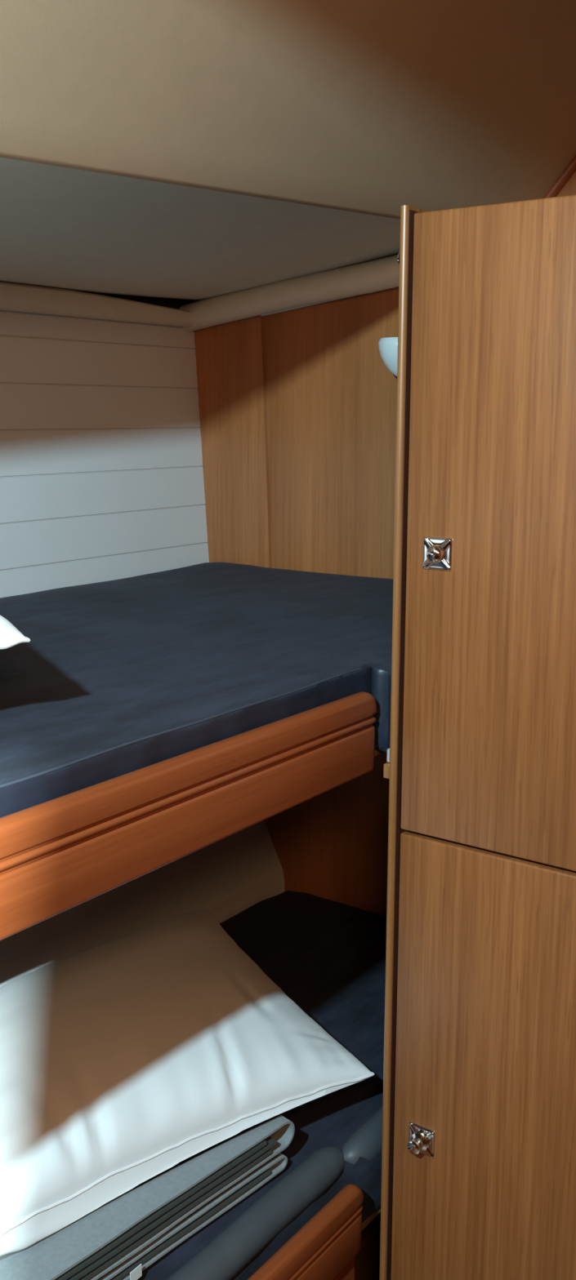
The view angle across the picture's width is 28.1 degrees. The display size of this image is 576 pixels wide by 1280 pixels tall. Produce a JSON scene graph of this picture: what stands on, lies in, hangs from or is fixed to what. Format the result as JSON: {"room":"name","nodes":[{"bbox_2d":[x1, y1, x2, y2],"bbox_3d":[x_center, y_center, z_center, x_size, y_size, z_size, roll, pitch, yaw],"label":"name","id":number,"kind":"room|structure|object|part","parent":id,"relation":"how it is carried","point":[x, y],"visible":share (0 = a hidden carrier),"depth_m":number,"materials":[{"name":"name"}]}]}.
{"room":"boat cabin","nodes":[
{"label":"boat cabin","id":0,"kind":"room"},
{"bbox_2d":[0,310,208,597],"bbox_3d":[-0.884,-0.225,1.801,0.111,0.665,2.274,8,14,35],"label":"wall","id":1,"kind":"structure","parent":0,"point":[101,472],"depth_m":2.40,"materials":[{"name":"white paint"}]},
{"bbox_2d":[0,281,192,327],"bbox_3d":[-0.878,-0.556,1.707,0.045,0.051,2.235,8,14,35],"label":"trim","id":2,"kind":"structure","parent":1,"relation":"attached to","point":[15,297],"depth_m":2.31,"materials":[{"name":"grey plastic"}]},
{"bbox_2d":[2,281,193,309],"bbox_3d":[-0.892,-0.599,1.732,0.014,0.094,2.270,8,14,35],"label":"trim","id":3,"kind":"structure","parent":1,"relation":"attached to","point":[176,304],"depth_m":2.52,"materials":[{"name":"black"}]},
{"bbox_2d":[0,820,284,986],"bbox_3d":[-0.784,0.601,1.887,0.263,0.990,2.274,8,14,35],"label":"wall","id":4,"kind":"structure","parent":0,"point":[205,877],"depth_m":2.44,"materials":[{"name":"white paint"}]},
{"bbox_2d":[0,691,383,940],"bbox_3d":[-0.432,0.129,1.530,0.974,0.113,2.250,8,14,35],"label":"bunk","id":5,"kind":"object","parent":4,"relation":"attached to","point":[58,855],"visible":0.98,"depth_m":1.23,"materials":[{"name":"brown wood"}]},
{"bbox_2d":[0,562,392,817],"bbox_3d":[-0.439,0.102,1.531,1.003,0.118,2.244,8,14,35],"label":"mattress","id":6,"kind":"object","parent":5,"relation":"on","point":[114,678],"visible":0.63,"depth_m":1.58,"materials":[{"name":"blue fabric"}]},
{"bbox_2d":[0,615,30,648],"bbox_3d":[-0.610,0.003,1.210,0.566,0.193,0.930,11,15,43],"label":"pillow","id":7,"kind":"object","parent":6,"relation":"on","point":[10,636],"visible":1,"depth_m":1.20,"materials":[{"name":"white fabric"}]},
{"bbox_2d":[0,157,399,300],"bbox_3d":[-0.551,-0.605,1.475,0.790,0.135,2.270,8,14,35],"label":"ceiling","id":8,"kind":"structure","parent":0,"point":[61,228],"depth_m":1.96,"materials":[{"name":"white paint"}]},
{"bbox_2d":[0,0,575,219],"bbox_3d":[-0.382,-0.607,0.654,0.435,0.666,3.378,8,14,34],"label":"ceiling","id":9,"kind":"structure","parent":0,"point":[369,107],"depth_m":1.41,"materials":[{"name":"beige paint"}]},
{"bbox_2d":[354,1212,380,1279],"bbox_3d":[-0.225,1.306,0.922,2.070,0.020,3.390,8,14,35],"label":"floor","id":10,"kind":"structure","parent":0,"point":[366,1261],"depth_m":2.02,"materials":[{"name":"brown wood"}]},
{"bbox_2d":[246,1183,380,1279],"bbox_3d":[-0.352,0.978,1.635,0.772,0.347,2.250,8,14,35],"label":"bunk","id":11,"kind":"object","parent":10,"relation":"on","point":[326,1247],"visible":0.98,"depth_m":1.62,"materials":[{"name":"brown wood"}]},
{"bbox_2d":[137,890,386,1279],"bbox_3d":[-0.387,0.837,1.636,0.702,0.126,2.243,8,14,35],"label":"mattress","id":12,"kind":"object","parent":11,"relation":"on","point":[327,957],"visible":0.32,"depth_m":1.86,"materials":[{"name":"fabric"}]},
{"bbox_2d":[0,1115,294,1279],"bbox_3d":[-0.294,0.744,1.604,0.364,0.080,0.527,10,15,41],"label":"blanket","id":13,"kind":"object","parent":12,"relation":"on","point":[119,1239],"visible":0.32,"depth_m":1.50,"materials":[{"name":"grey fabric"}]},
{"bbox_2d":[0,907,373,1256],"bbox_3d":[-0.289,0.599,1.790,0.880,0.126,0.613,-9,15,-40],"label":"pillow","id":14,"kind":"object","parent":13,"relation":"on","point":[126,1060],"visible":1,"depth_m":1.65,"materials":[{"name":"white fabric"}]},
{"bbox_3d":[-0.340,1.128,1.156,0.016,0.237,1.460,8,14,35],"label":"panel","id":15,"kind":"part","parent":11,"relation":"part of","materials":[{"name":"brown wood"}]},
{"bbox_2d":[378,194,575,1279],"bbox_3d":[0.662,0.305,1.613,0.734,1.684,0.897,8,14,35],"label":"locker","id":16,"kind":"object","parent":10,"relation":"on","point":[478,1151],"visible":1,"depth_m":1.36,"materials":[{"name":"brown wood"}]},
{"bbox_3d":[0.388,0.263,1.823,0.010,1.684,0.874,8,14,35],"label":"panel","id":17,"kind":"part","parent":16,"relation":"part of","materials":[{"name":"brown wood"}]},
{"bbox_3d":[0.345,0.684,1.397,0.496,0.842,0.018,8,14,35],"label":"door","id":18,"kind":"part","parent":16,"relation":"part of","materials":[{"name":"brown wood"}]},
{"bbox_3d":[0.347,-0.096,1.244,0.496,0.738,0.018,8,14,35],"label":"door","id":19,"kind":"part","parent":16,"relation":"part of","materials":[{"name":"brown wood"}]},
{"bbox_2d":[193,170,575,916],"bbox_3d":[0.625,-0.162,2.129,2.400,2.400,0.020,8,14,35],"label":"wall","id":20,"kind":"structure","parent":0,"point":[331,395],"depth_m":2.50,"materials":[{"name":"brown wood"}]},
{"bbox_2d":[193,315,271,568],"bbox_3d":[-0.121,-0.386,2.626,0.234,0.745,0.010,8,14,35],"label":"wall panel","id":21,"kind":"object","parent":20,"relation":"attached to","point":[230,368],"depth_m":2.61,"materials":[{"name":"brown wood"}]},
{"bbox_2d":[178,254,399,332],"bbox_3d":[0.056,-0.732,2.396,0.868,0.163,0.060,8,14,35],"label":"trim","id":22,"kind":"structure","parent":20,"relation":"attached to","point":[380,274],"depth_m":2.40,"materials":[{"name":"plastic"}]},
{"bbox_2d":[260,296,351,316],"bbox_3d":[0.103,-0.710,2.393,0.776,0.102,0.006,8,14,35],"label":"trim","id":23,"kind":"structure","parent":20,"relation":"attached to","point":[295,308],"depth_m":2.46,"materials":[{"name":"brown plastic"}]},
{"bbox_2d":[377,337,397,376],"bbox_3d":[0.225,-0.556,2.276,0.090,0.076,0.100,8,14,35],"label":"reading lamp","id":24,"kind":"object","parent":20,"relation":"attached to","point":[388,346],"visible":0.25,"depth_m":2.24,"materials":[{"name":"white glass"}]},
{"bbox_2d":[542,155,575,198],"bbox_3d":[0.559,-0.912,2.010,0.331,0.374,0.020,8,14,35],"label":"trim","id":25,"kind":"structure","parent":20,"relation":"attached to","point":[570,169],"depth_m":2.07,"materials":[{"name":"brown wood"}]}
]}

